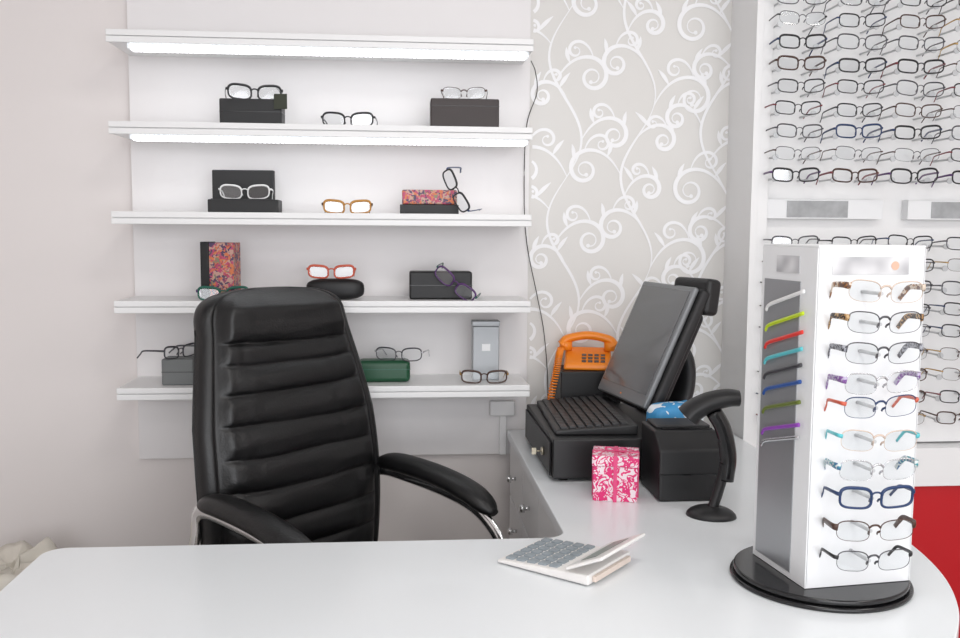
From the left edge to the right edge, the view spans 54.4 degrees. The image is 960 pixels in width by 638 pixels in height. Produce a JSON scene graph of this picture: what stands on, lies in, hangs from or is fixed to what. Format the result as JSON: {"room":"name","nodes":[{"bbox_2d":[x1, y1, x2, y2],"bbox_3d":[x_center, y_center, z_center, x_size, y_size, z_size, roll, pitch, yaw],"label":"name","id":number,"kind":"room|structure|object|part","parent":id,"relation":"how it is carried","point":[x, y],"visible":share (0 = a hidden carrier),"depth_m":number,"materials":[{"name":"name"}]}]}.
{"room":"shop","nodes":[
{"label":"shop","id":0,"kind":"room"},
{"bbox_2d":[0,0,530,548],"bbox_3d":[0.504,-0.276,2.851,4.900,2.700,0.120,0,5,-5],"label":"wall","id":1,"kind":"structure","parent":0,"point":[167,176],"depth_m":2.70,"materials":[{"name":"white paint"}]},
{"bbox_2d":[161,356,193,384],"bbox_3d":[-0.830,0.142,2.585,0.086,0.072,0.076,0,5,-5],"label":"box","id":2,"kind":"object","parent":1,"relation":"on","point":[178,371],"visible":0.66,"depth_m":2.55,"materials":[{"name":"grey"}]},
{"bbox_2d":[137,342,193,358],"bbox_3d":[-0.872,0.087,2.599,0.104,0.039,0.137,3,6,25],"label":"eyeglasses","id":3,"kind":"object","parent":2,"relation":"on","point":[188,344],"visible":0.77,"depth_m":2.57,"materials":[{"name":"grey"}]},
{"bbox_2d":[200,241,240,298],"bbox_3d":[-0.708,-0.132,2.548,0.092,0.158,0.062,1,5,3],"label":"box","id":4,"kind":"object","parent":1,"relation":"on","point":[220,265],"visible":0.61,"depth_m":2.52,"materials":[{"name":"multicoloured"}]},
{"bbox_2d":[196,286,247,299],"bbox_3d":[-0.702,-0.074,2.571,0.144,0.043,0.131,-1,6,-11],"label":"eyeglasses","id":5,"kind":"object","parent":1,"relation":"in","point":[200,287],"visible":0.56,"depth_m":2.50,"materials":[{"name":"teal"}]},
{"bbox_2d":[208,170,281,212],"bbox_3d":[-0.639,-0.348,2.543,0.190,0.118,0.090,0,5,-3],"label":"case","id":6,"kind":"object","parent":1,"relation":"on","point":[242,178],"visible":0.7,"depth_m":2.56,"materials":[{"name":"black"}]},
{"bbox_3d":[-0.651,-0.351,2.575,0.168,0.118,0.024,0,5,-3],"label":"lid","id":7,"kind":"part","parent":6,"relation":"part of","materials":[{"name":"black"}]},
{"bbox_2d":[218,184,272,198],"bbox_3d":[-0.634,-0.344,2.533,0.144,0.041,0.054,0,5,-2],"label":"eyeglasses","id":8,"kind":"object","parent":6,"relation":"in","point":[221,186],"visible":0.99,"depth_m":2.51,"materials":[{"name":"white plastic"}]},
{"bbox_2d":[219,98,284,123],"bbox_3d":[-0.617,-0.558,2.535,0.165,0.070,0.081,0,5,-5],"label":"box","id":9,"kind":"object","parent":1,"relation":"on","point":[231,110],"visible":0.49,"depth_m":2.50,"materials":[{"name":"black"}]},
{"bbox_2d":[225,83,282,98],"bbox_3d":[-0.625,-0.616,2.570,0.153,0.045,0.130,-1,6,-17],"label":"eyeglasses","id":10,"kind":"object","parent":9,"relation":"on","point":[230,84],"visible":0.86,"depth_m":2.51,"materials":[{"name":"black plastic"}]},
{"bbox_2d":[274,88,286,108],"bbox_3d":[-0.531,-0.589,2.493,0.036,0.056,0.013,1,5,5],"label":"price tag","id":11,"kind":"object","parent":9,"relation":"attached to","point":[280,100],"visible":1,"depth_m":2.49,"materials":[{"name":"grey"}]},
{"bbox_2d":[105,29,533,64],"bbox_3d":[-0.420,-0.743,2.559,1.114,0.033,0.212,0,5,-5],"label":"wall shelf","id":12,"kind":"object","parent":1,"relation":"attached to","point":[119,38],"depth_m":2.47,"materials":[{"name":"white wood"}]},
{"bbox_2d":[127,43,528,60],"bbox_3d":[-0.397,-0.716,2.504,1.057,0.015,0.054,0,5,-5],"label":"strip light","id":13,"kind":"object","parent":12,"relation":"attached to","point":[134,47],"depth_m":2.49,"materials":[{"name":"white plastic"}]},
{"bbox_2d":[108,121,532,140],"bbox_3d":[-0.422,-0.510,2.581,1.114,0.033,0.212,0,5,-5],"label":"wall shelf","id":14,"kind":"object","parent":1,"relation":"attached to","point":[120,128],"depth_m":2.47,"materials":[{"name":"white wood"}]},
{"bbox_2d":[111,211,531,226],"bbox_3d":[-0.423,-0.277,2.603,1.114,0.033,0.212,0,5,-5],"label":"wall shelf","id":15,"kind":"object","parent":1,"relation":"attached to","point":[119,217],"depth_m":2.50,"materials":[{"name":"white wood"}]},
{"bbox_2d":[114,296,530,312],"bbox_3d":[-0.424,-0.042,2.625,1.114,0.033,0.212,0,5,-5],"label":"wall shelf","id":16,"kind":"object","parent":1,"relation":"attached to","point":[136,304],"depth_m":2.54,"materials":[{"name":"white wood"}]},
{"bbox_2d":[116,374,529,399],"bbox_3d":[-0.426,0.191,2.647,1.114,0.033,0.212,0,5,-5],"label":"wall shelf","id":17,"kind":"object","parent":1,"relation":"attached to","point":[418,385],"depth_m":2.57,"materials":[{"name":"white wood"}]},
{"bbox_2d":[129,134,527,146],"bbox_3d":[-0.398,-0.483,2.526,1.057,0.014,0.054,0,5,-5],"label":"strip light","id":18,"kind":"object","parent":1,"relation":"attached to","point":[136,137],"visible":1,"depth_m":2.50,"materials":[{"name":"white plastic"}]},
{"bbox_2d":[306,278,363,298],"bbox_3d":[-0.401,-0.084,2.589,0.160,0.058,0.060,0,5,-5],"label":"pouch","id":19,"kind":"object","parent":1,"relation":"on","point":[342,288],"visible":0.8,"depth_m":2.56,"materials":[{"name":"black leather"}]},
{"bbox_2d":[306,264,355,278],"bbox_3d":[-0.417,-0.136,2.632,0.137,0.041,0.125,0,5,-7],"label":"eyeglasses","id":20,"kind":"object","parent":19,"relation":"on","point":[312,265],"visible":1,"depth_m":2.57,"materials":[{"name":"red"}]},
{"bbox_2d":[321,199,372,212],"bbox_3d":[-0.373,-0.314,2.621,0.141,0.042,0.129,0,5,-8],"label":"eyeglasses","id":21,"kind":"object","parent":1,"relation":"in","point":[326,200],"visible":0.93,"depth_m":2.56,"materials":[{"name":"orange plastic"}]},
{"bbox_2d":[321,111,377,124],"bbox_3d":[-0.361,-0.548,2.599,0.150,0.044,0.127,0,5,-1],"label":"eyeglasses","id":22,"kind":"object","parent":1,"relation":"in","point":[328,112],"visible":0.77,"depth_m":2.54,"materials":[{"name":"black"}]},
{"bbox_2d":[360,358,409,381],"bbox_3d":[-0.272,0.145,2.647,0.148,0.062,0.071,0,5,-5],"label":"case","id":23,"kind":"object","parent":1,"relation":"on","point":[375,369],"visible":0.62,"depth_m":2.62,"materials":[{"name":"green"}]},
{"bbox_2d":[375,347,429,361],"bbox_3d":[-0.220,0.094,2.674,0.144,0.040,0.111,1,5,9],"label":"eyeglasses","id":24,"kind":"object","parent":23,"relation":"on","point":[378,348],"visible":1,"depth_m":2.62,"materials":[{"name":"grey"}]},
{"bbox_2d":[400,190,458,213],"bbox_3d":[-0.143,-0.326,2.612,0.162,0.068,0.076,0,5,-5],"label":"case","id":25,"kind":"object","parent":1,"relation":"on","point":[413,201],"visible":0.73,"depth_m":2.58,"materials":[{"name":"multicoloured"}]},
{"bbox_3d":[-0.142,-0.340,2.612,0.152,0.040,0.070,0,5,-5],"label":"lid","id":26,"kind":"part","parent":25,"relation":"part of","materials":[{"name":"multicoloured fabric"}]},
{"bbox_2d":[409,271,471,298],"bbox_3d":[-0.112,-0.096,2.638,0.176,0.078,0.071,0,5,-5],"label":"case","id":27,"kind":"object","parent":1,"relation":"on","point":[422,284],"visible":1,"depth_m":2.60,"materials":[{"name":"black"}]},
{"bbox_2d":[435,263,480,299],"bbox_3d":[-0.059,-0.106,2.638,0.121,0.106,0.128,1,5,7],"label":"eyeglasses","id":28,"kind":"object","parent":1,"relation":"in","point":[437,266],"visible":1,"depth_m":2.58,"materials":[{"name":"purple"}]},
{"bbox_2d":[442,167,481,212],"bbox_3d":[-0.043,-0.361,2.604,0.082,0.129,0.133,3,6,22],"label":"eyeglasses","id":29,"kind":"object","parent":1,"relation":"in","point":[447,168],"visible":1,"depth_m":2.55,"materials":[{"name":"black metal"}]},
{"bbox_2d":[430,98,498,126],"bbox_3d":[-0.044,-0.566,2.594,0.189,0.082,0.081,0,5,-5],"label":"box","id":30,"kind":"object","parent":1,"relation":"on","point":[443,111],"visible":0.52,"depth_m":2.55,"materials":[{"name":"grey"}]},
{"bbox_2d":[441,87,487,98],"bbox_3d":[-0.043,-0.627,2.625,0.130,0.035,0.118,0,5,1],"label":"eyeglasses","id":31,"kind":"object","parent":30,"relation":"on","point":[442,90],"visible":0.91,"depth_m":2.57,"materials":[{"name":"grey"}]},
{"bbox_2d":[459,370,508,383],"bbox_3d":[0.010,0.157,2.668,0.140,0.040,0.117,0,5,-2],"label":"eyeglasses","id":32,"kind":"object","parent":1,"relation":"in","point":[463,371],"visible":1,"depth_m":2.61,"materials":[{"name":"brown"}]},
{"bbox_2d":[471,320,499,379],"bbox_3d":[0.015,0.089,2.687,0.079,0.170,0.053,0,5,-5],"label":"box","id":33,"kind":"object","parent":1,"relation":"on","point":[485,333],"visible":1,"depth_m":2.66,"materials":[{"name":"white"}]},
{"bbox_3d":[0.016,0.011,2.679,0.079,0.014,0.053,0,5,-5],"label":"lid","id":34,"kind":"part","parent":33,"relation":"part of","materials":[{"name":"silver metal"}]},
{"bbox_3d":[0.017,0.081,2.660,0.024,0.020,0.001,0,5,-5],"label":"label plate","id":35,"kind":"part","parent":33,"relation":"part of","materials":[{"name":"white"}]},
{"bbox_2d":[489,400,514,454],"bbox_3d":[0.066,0.326,2.797,0.075,0.165,0.025,0,5,-5],"label":"junction box","id":36,"kind":"object","parent":1,"relation":"attached to","point":[501,408],"visible":1,"depth_m":2.78,"materials":[{"name":"white plastic"}]},
{"bbox_2d":[524,61,547,397],"bbox_3d":[0.172,-0.197,2.693,0.086,1.047,0.151,0,5,-5],"label":"cable","id":37,"kind":"object","parent":1,"relation":"attached to","point":[531,61],"visible":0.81,"depth_m":2.75,"materials":[{"name":"black plastic"}]},
{"bbox_2d":[526,0,731,426],"bbox_3d":[0.462,-0.663,2.766,0.637,4.117,0.009,0,5,-5],"label":"wallpaper","id":38,"kind":"structure","parent":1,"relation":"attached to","point":[629,114],"depth_m":2.78,"materials":[{"name":"white paper"}]},
{"bbox_3d":[0.727,1.370,0.330,5.100,0.100,5.470,0,5,-5],"label":"floor","id":39,"kind":"structure","parent":0,"visible":0},
{"bbox_2d":[0,536,56,590],"bbox_3d":[-1.240,0.854,2.493,0.246,0.495,0.246,0,5,-5],"label":"bag","id":40,"kind":"object","parent":39,"relation":"on","point":[14,557],"visible":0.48,"depth_m":2.52,"materials":[{"name":"grey"}]},
{"bbox_2d":[188,286,503,544],"bbox_3d":[-0.335,0.535,2.191,0.628,1.198,0.650,5,7,42],"label":"office chair","id":41,"kind":"object","parent":39,"relation":"on","point":[286,450],"visible":0.62,"depth_m":2.21,"materials":[{"name":"black leather"}]},
{"bbox_3d":[-0.467,0.579,1.980,0.510,0.315,0.053,5,7,42],"label":"chrome arm","id":42,"kind":"part","parent":41,"relation":"part of","materials":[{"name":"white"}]},
{"bbox_3d":[-0.478,0.313,2.297,0.226,0.778,0.520,5,7,42],"label":"backrest","id":43,"kind":"part","parent":41,"relation":"part of","materials":[{"name":"black leather"}]},
{"bbox_3d":[-0.140,0.546,2.342,0.510,0.315,0.053,5,7,42],"label":"chrome arm","id":44,"kind":"part","parent":41,"relation":"part of","materials":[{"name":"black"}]},
{"bbox_2d":[0,403,958,637],"bbox_3d":[0.002,0.737,1.911,1.633,0.853,1.792,0,5,-5],"label":"desk","id":45,"kind":"object","parent":39,"relation":"on","point":[677,582],"depth_m":1.55,"materials":[{"name":"white laminate"}]},
{"bbox_3d":[0.088,0.454,2.647,0.026,0.022,0.022,0,5,-5],"label":"knob","id":46,"kind":"part","parent":45,"relation":"part of","materials":[{"name":"silver metal"}]},
{"bbox_3d":[0.091,0.597,2.621,0.026,0.022,0.022,0,5,-5],"label":"knob","id":47,"kind":"part","parent":45,"relation":"part of","materials":[{"name":"silver metal"}]},
{"bbox_3d":[0.107,0.784,2.680,0.014,0.495,0.280,0,5,-5],"label":"cabinet door","id":48,"kind":"part","parent":45,"relation":"part of","materials":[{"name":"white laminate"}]},
{"bbox_3d":[0.109,0.456,2.649,0.014,0.155,0.280,0,5,-5],"label":"drawer","id":49,"kind":"part","parent":45,"relation":"part of","materials":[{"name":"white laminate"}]},
{"bbox_3d":[0.113,0.480,2.365,0.026,0.022,0.022,0,5,-5],"label":"knob","id":50,"kind":"part","parent":45,"relation":"part of","materials":[{"name":"silver metal"}]},
{"bbox_3d":[0.131,0.811,2.398,0.014,0.495,0.280,0,5,-5],"label":"cabinet door","id":51,"kind":"part","parent":45,"relation":"part of","materials":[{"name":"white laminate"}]},
{"bbox_3d":[0.133,0.483,2.366,0.014,0.155,0.280,0,5,-5],"label":"drawer","id":52,"kind":"part","parent":45,"relation":"part of","materials":[{"name":"white laminate"}]},
{"bbox_3d":[0.148,0.313,2.420,0.004,0.080,0.425,0,5,-5],"label":"drawer","id":53,"kind":"part","parent":45,"relation":"part of","materials":[{"name":"black plastic"}]},
{"bbox_3d":[0.158,0.510,2.084,0.014,0.155,0.280,0,5,-5],"label":"drawer","id":54,"kind":"part","parent":45,"relation":"part of","materials":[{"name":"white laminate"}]},
{"bbox_2d":[498,533,644,584],"bbox_3d":[0.162,0.408,1.658,0.213,0.058,0.161,4,7,36],"label":"calculator","id":55,"kind":"object","parent":45,"relation":"on","point":[584,564],"visible":1,"depth_m":1.63,"materials":[{"name":"white plastic"}]},
{"bbox_2d":[547,331,616,399],"bbox_3d":[0.298,0.182,2.711,0.204,0.286,0.148,1,5,7],"label":"telephone","id":56,"kind":"object","parent":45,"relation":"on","point":[576,358],"visible":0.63,"depth_m":2.72,"materials":[{"name":"orange plastic"}]},
{"bbox_3d":[0.227,0.206,2.703,0.044,0.240,0.117,3,6,25],"label":"coil cord","id":57,"kind":"part","parent":56,"relation":"part of","materials":[{"name":"orange plastic"}]},
{"bbox_3d":[0.339,0.313,2.436,0.444,0.103,0.455,0,5,-5],"label":"cash drawer","id":58,"kind":"part","parent":45,"relation":"part of","materials":[{"name":"black plastic"}]},
{"bbox_2d":[553,365,620,402],"bbox_3d":[0.311,0.239,2.740,0.176,0.192,0.136,0,5,-5],"label":"storage box","id":59,"kind":"object","parent":45,"relation":"on","point":[571,383],"visible":0.2,"depth_m":2.67,"materials":[{"name":"black plastic"}]},
{"bbox_2d":[537,395,637,434],"bbox_3d":[0.270,0.246,2.437,0.200,0.029,0.400,0,5,-3],"label":"keyboard","id":60,"kind":"object","parent":45,"relation":"on","point":[589,415],"visible":1,"depth_m":2.35,"materials":[{"name":"black plastic"}]},
{"bbox_2d":[592,446,638,502],"bbox_3d":[0.303,0.341,2.086,0.104,0.113,0.098,1,5,9],"label":"gift box","id":61,"kind":"object","parent":45,"relation":"on","point":[615,470],"visible":1,"depth_m":2.04,"materials":[{"name":"pink paper"}]},
{"bbox_3d":[0.303,0.307,2.082,0.102,0.024,0.096,1,5,9],"label":"box lid","id":62,"kind":"part","parent":61,"relation":"part of","materials":[{"name":"pink paper"}]},
{"bbox_2d":[598,277,720,412],"bbox_3d":[0.471,0.071,2.480,0.210,0.371,0.318,-1,6,-15],"label":"monitor","id":63,"kind":"object","parent":45,"relation":"on","point":[652,361],"visible":0.9,"depth_m":2.40,"materials":[{"name":"black plastic"}]},
{"bbox_3d":[0.435,0.048,2.472,0.003,0.284,0.276,24,-1,-16],"label":"display panel","id":64,"kind":"part","parent":63,"relation":"part of","materials":[{"name":"black glass"}]},
{"bbox_2d":[646,400,703,420],"bbox_3d":[0.475,0.239,2.272,0.144,0.077,0.070,-2,6,-25],"label":"pack","id":65,"kind":"object","parent":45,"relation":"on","point":[660,409],"visible":0.33,"depth_m":2.23},
{"bbox_2d":[640,418,719,501],"bbox_3d":[0.455,0.316,2.121,0.143,0.157,0.162,0,5,-5],"label":"receipt printer","id":66,"kind":"object","parent":45,"relation":"on","point":[680,460],"visible":0.8,"depth_m":2.05,"materials":[{"name":"black plastic"}]},
{"bbox_2d":[679,389,740,521],"bbox_3d":[0.475,0.277,1.942,0.127,0.269,0.090,2,6,20],"label":"barcode scanner","id":67,"kind":"object","parent":45,"relation":"on","point":[710,404],"visible":1,"depth_m":1.92,"materials":[{"name":"black plastic"}]},
{"bbox_3d":[0.497,0.325,1.944,0.047,0.160,0.025,1,5,8],"label":"stand stem","id":68,"kind":"part","parent":67,"relation":"part of","materials":[{"name":"black plastic"}]},
{"bbox_3d":[0.500,0.260,1.937,0.066,0.157,0.041,1,5,4],"label":"handle","id":69,"kind":"part","parent":67,"relation":"part of","materials":[{"name":"black plastic"}]},
{"bbox_2d":[729,244,925,613],"bbox_3d":[0.582,0.161,1.569,0.296,0.571,0.300,-1,6,-12],"label":"display stand","id":70,"kind":"object","parent":45,"relation":"on","point":[841,346],"visible":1,"depth_m":1.50,"materials":[{"name":"white plastic"}]},
{"bbox_2d":[755,278,800,571],"bbox_3d":[0.502,0.174,1.577,0.002,0.482,0.113,-1,6,-12],"label":"mirror","id":71,"kind":"object","parent":70,"relation":"on","point":[776,458],"depth_m":1.57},
{"bbox_3d":[0.509,0.154,1.560,0.004,0.548,0.170,-1,6,-12],"label":"panel","id":72,"kind":"part","parent":70,"relation":"part of","materials":[{"name":"white plastic"}]},
{"bbox_3d":[0.618,0.161,1.499,0.190,0.548,0.004,-1,6,-12],"label":"panel","id":73,"kind":"part","parent":70,"relation":"part of","materials":[{"name":"white plastic"}]},
{"bbox_3d":[0.693,0.151,1.599,0.004,0.548,0.170,-1,6,-12],"label":"panel","id":74,"kind":"part","parent":70,"relation":"part of","materials":[{"name":"white plastic"}]},
{"bbox_2d":[720,0,959,637],"bbox_3d":[1.815,-0.259,2.806,2.135,2.690,0.237,0,5,-5],"label":"display wall","id":75,"kind":"structure","parent":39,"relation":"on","point":[759,207],"depth_m":2.69,"materials":[{"name":"white laminate"}]},
{"bbox_3d":[0.761,-0.258,2.728,0.020,2.690,0.209,0,5,-5],"label":"panel","id":76,"kind":"part","parent":75,"relation":"part of","materials":[{"name":"white laminate"}]},
{"bbox_3d":[0.794,-0.549,2.621,0.030,2.090,0.035,0,5,-5],"label":"frame","id":77,"kind":"part","parent":75,"relation":"part of","materials":[{"name":"white laminate"}]},
{"bbox_2d":[756,0,959,424],"bbox_3d":[1.288,-0.329,2.660,1.006,1.272,0.111,0,5,-5],"label":"eyeglasses","id":78,"kind":"object","parent":75,"relation":"attached to","point":[940,110],"visible":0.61,"depth_m":2.58,"materials":[{"name":"black"}]},
{"bbox_3d":[0.871,-0.218,2.634,0.144,0.040,0.103,-1,8,-2],"label":"frame","id":79,"kind":"part","parent":78,"relation":"part of","materials":[{"name":"grey plastic"}]},
{"bbox_3d":[0.866,-0.402,2.616,0.144,0.041,0.104,-1,6,-3],"label":"frame","id":80,"kind":"part","parent":78,"relation":"part of","materials":[{"name":"black plastic"}]},
{"bbox_3d":[0.867,-0.458,2.611,0.144,0.038,0.103,0,4,-7],"label":"frame","id":81,"kind":"part","parent":78,"relation":"part of","materials":[{"name":"grey"}]},
{"bbox_3d":[0.864,-0.583,2.599,0.144,0.040,0.103,0,7,-6],"label":"frame","id":82,"kind":"part","parent":78,"relation":"part of","materials":[{"name":"black"}]},
{"bbox_3d":[0.869,-0.520,2.606,0.144,0.040,0.103,0,5,-7],"label":"frame","id":83,"kind":"part","parent":78,"relation":"part of","materials":[{"name":"grey"}]},
{"bbox_3d":[0.871,-0.642,2.594,0.144,0.040,0.103,-1,7,-5],"label":"frame","id":84,"kind":"part","parent":78,"relation":"part of","materials":[{"name":"black plastic"}]},
{"bbox_3d":[0.872,-0.702,2.588,0.144,0.041,0.104,0,6,-3],"label":"frame","id":85,"kind":"part","parent":78,"relation":"part of","materials":[{"name":"brown plastic"}]},
{"bbox_3d":[0.872,-0.758,2.583,0.144,0.041,0.104,-2,4,-5],"label":"frame","id":86,"kind":"part","parent":78,"relation":"part of","materials":[{"name":"black plastic"}]},
{"bbox_3d":[0.869,-0.817,2.577,0.144,0.038,0.103,1,3,-6],"label":"frame","id":87,"kind":"part","parent":78,"relation":"part of","materials":[{"name":"grey metal"}]},
{"bbox_3d":[0.868,-0.878,2.571,0.154,0.043,0.104,0,7,-4],"label":"frame","id":88,"kind":"part","parent":78,"relation":"part of","materials":[{"name":"grey metal"}]},
{"bbox_3d":[1.032,-0.401,2.631,0.144,0.041,0.104,0,4,-6],"label":"frame","id":89,"kind":"part","parent":78,"relation":"part of","materials":[{"name":"brown"}]},
{"bbox_3d":[1.036,-0.218,2.649,0.144,0.040,0.103,-2,8,-7],"label":"frame","id":90,"kind":"part","parent":78,"relation":"part of","materials":[{"name":"black"}]},
{"bbox_3d":[1.042,-0.464,2.626,0.144,0.038,0.103,2,8,-4],"label":"frame","id":91,"kind":"part","parent":78,"relation":"part of","materials":[{"name":"grey"}]},
{"bbox_3d":[1.040,-0.521,2.620,0.144,0.041,0.104,-2,3,-5],"label":"frame","id":92,"kind":"part","parent":78,"relation":"part of","materials":[{"name":"blue plastic"}]},
{"bbox_3d":[1.038,-0.577,2.615,0.144,0.040,0.103,-2,3,-7],"label":"frame","id":93,"kind":"part","parent":78,"relation":"part of","materials":[{"name":"black"}]},
{"bbox_3d":[1.042,-0.643,2.609,0.144,0.040,0.103,0,7,-3],"label":"frame","id":94,"kind":"part","parent":78,"relation":"part of","materials":[{"name":"black plastic"}]},
{"bbox_3d":[1.039,-0.763,2.597,0.154,0.043,0.104,0,7,-6],"label":"frame","id":95,"kind":"part","parent":78,"relation":"part of","materials":[{"name":"grey metal"}]},
{"bbox_3d":[1.038,-0.820,2.592,0.144,0.040,0.103,-2,7,-5],"label":"frame","id":96,"kind":"part","parent":78,"relation":"part of","materials":[{"name":"black metal"}]},
{"bbox_3d":[1.045,-0.700,2.604,0.144,0.041,0.104,-2,5,-2],"label":"frame","id":97,"kind":"part","parent":78,"relation":"part of","materials":[{"name":"black metal"}]},
{"bbox_3d":[1.042,-0.877,2.587,0.154,0.043,0.104,-2,4,-7],"label":"frame","id":98,"kind":"part","parent":78,"relation":"part of","materials":[{"name":"grey metal"}]},
{"bbox_3d":[1.200,-0.220,2.663,0.144,0.040,0.103,1,5,-6],"label":"frame","id":99,"kind":"part","parent":78,"relation":"part of","materials":[{"name":"black"}]},
{"bbox_3d":[1.202,-0.403,2.646,0.154,0.045,0.105,-2,6,-8],"label":"frame","id":100,"kind":"part","parent":78,"relation":"part of","materials":[{"name":"black plastic"}]},
{"bbox_3d":[1.210,-0.460,2.641,0.144,0.038,0.103,0,5,-4],"label":"frame","id":101,"kind":"part","parent":78,"relation":"part of","materials":[{"name":"grey"}]},
{"bbox_3d":[1.211,-0.523,2.635,0.144,0.041,0.104,-1,7,-3],"label":"frame","id":102,"kind":"part","parent":78,"relation":"part of","materials":[{"name":"black"}]},
{"bbox_3d":[1.210,-0.581,2.630,0.144,0.040,0.103,2,5,-3],"label":"frame","id":103,"kind":"part","parent":78,"relation":"part of","materials":[{"name":"brown"}]},
{"bbox_3d":[1.209,-0.643,2.623,0.154,0.043,0.104,2,8,-8],"label":"frame","id":104,"kind":"part","parent":78,"relation":"part of","materials":[{"name":"grey"}]},
{"bbox_3d":[1.208,-0.764,2.612,0.144,0.040,0.103,1,8,-5],"label":"frame","id":105,"kind":"part","parent":78,"relation":"part of","materials":[{"name":"grey"}]},
{"bbox_3d":[1.212,-0.701,2.618,0.144,0.041,0.104,0,7,-3],"label":"frame","id":106,"kind":"part","parent":78,"relation":"part of","materials":[{"name":"black"}]},
{"bbox_3d":[1.208,-0.818,2.607,0.144,0.040,0.103,-1,4,-6],"label":"frame","id":107,"kind":"part","parent":78,"relation":"part of","materials":[{"name":"brown"}]},
{"bbox_3d":[1.211,-0.880,2.601,0.144,0.040,0.103,1,8,-4],"label":"frame","id":108,"kind":"part","parent":78,"relation":"part of","materials":[{"name":"black"}]},
{"bbox_3d":[1.199,0.215,2.704,0.144,0.040,0.103,0,7,-5],"label":"frame","id":109,"kind":"part","parent":78,"relation":"part of","materials":[{"name":"brown"}]},
{"bbox_3d":[1.201,0.156,2.699,0.144,0.040,0.103,-1,6,-4],"label":"frame","id":110,"kind":"part","parent":78,"relation":"part of","materials":[{"name":"brown"}]},
{"bbox_3d":[1.201,-0.031,2.681,0.144,0.040,0.103,2,6,-4],"label":"frame","id":111,"kind":"part","parent":78,"relation":"part of","materials":[{"name":"black metal"}]},
{"bbox_3d":[1.204,-0.093,2.675,0.144,0.040,0.103,1,3,-3],"label":"frame","id":112,"kind":"part","parent":78,"relation":"part of","materials":[{"name":"black plastic"}]},
{"bbox_3d":[1.208,-0.157,2.670,0.144,0.040,0.103,1,7,-6],"label":"frame","id":113,"kind":"part","parent":78,"relation":"part of","materials":[{"name":"black"}]},
{"bbox_3d":[1.367,0.276,2.725,0.144,0.040,0.103,0,8,-5],"label":"frame","id":114,"kind":"part","parent":78,"relation":"part of","materials":[{"name":"brown"}]},
{"bbox_3d":[1.373,0.153,2.713,0.144,0.038,0.103,1,6,-8],"label":"frame","id":115,"kind":"part","parent":78,"relation":"part of","materials":[{"name":"brown"}]},
{"bbox_3d":[1.370,0.095,2.708,0.144,0.038,0.103,0,5,-4],"label":"frame","id":116,"kind":"part","parent":78,"relation":"part of","materials":[{"name":"brown metal"}]},
{"bbox_3d":[1.378,0.219,2.720,0.144,0.040,0.103,-1,3,-2],"label":"frame","id":117,"kind":"part","parent":78,"relation":"part of","materials":[{"name":"black"}]},
{"bbox_3d":[1.372,0.029,2.702,0.144,0.040,0.103,1,7,-4],"label":"frame","id":118,"kind":"part","parent":78,"relation":"part of","materials":[{"name":"black metal"}]},
{"bbox_3d":[1.377,-0.160,2.684,0.144,0.038,0.103,-2,8,-6],"label":"frame","id":119,"kind":"part","parent":78,"relation":"part of","materials":[{"name":"brown plastic"}]},
{"bbox_3d":[1.374,-0.033,2.696,0.144,0.040,0.103,1,6,-5],"label":"frame","id":120,"kind":"part","parent":78,"relation":"part of","materials":[{"name":"black"}]},
{"bbox_3d":[1.369,-0.092,2.690,0.154,0.043,0.104,-1,4,-5],"label":"frame","id":121,"kind":"part","parent":78,"relation":"part of","materials":[{"name":"grey"}]},
{"bbox_3d":[1.377,-0.216,2.679,0.144,0.040,0.103,-1,3,-2],"label":"frame","id":122,"kind":"part","parent":78,"relation":"part of","materials":[{"name":"grey plastic"}]},
{"bbox_3d":[1.371,-0.459,2.655,0.144,0.040,0.103,0,3,-7],"label":"frame","id":123,"kind":"part","parent":78,"relation":"part of","materials":[{"name":"black"}]},
{"bbox_3d":[1.378,-0.400,2.661,0.144,0.041,0.104,-2,4,-6],"label":"frame","id":124,"kind":"part","parent":78,"relation":"part of","materials":[{"name":"purple"}]},
{"bbox_3d":[1.378,-0.521,2.650,0.154,0.043,0.104,0,4,-5],"label":"frame","id":125,"kind":"part","parent":78,"relation":"part of","materials":[{"name":"grey plastic"}]},
{"bbox_3d":[1.374,-0.581,2.644,0.144,0.038,0.103,0,8,-5],"label":"frame","id":126,"kind":"part","parent":78,"relation":"part of","materials":[{"name":"grey"}]},
{"bbox_3d":[1.374,-0.639,2.638,0.144,0.040,0.103,-1,5,-5],"label":"frame","id":127,"kind":"part","parent":78,"relation":"part of","materials":[{"name":"red"}]},
{"bbox_3d":[1.377,-0.703,2.632,0.144,0.038,0.103,1,8,-4],"label":"frame","id":128,"kind":"part","parent":78,"relation":"part of","materials":[{"name":"grey"}]},
{"bbox_3d":[1.379,-0.759,2.627,0.144,0.039,0.104,-2,6,-2],"label":"frame","id":129,"kind":"part","parent":78,"relation":"part of","materials":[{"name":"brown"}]},
{"bbox_3d":[1.377,-0.819,2.621,0.144,0.038,0.103,0,3,-5],"label":"frame","id":130,"kind":"part","parent":78,"relation":"part of","materials":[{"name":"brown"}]}
]}

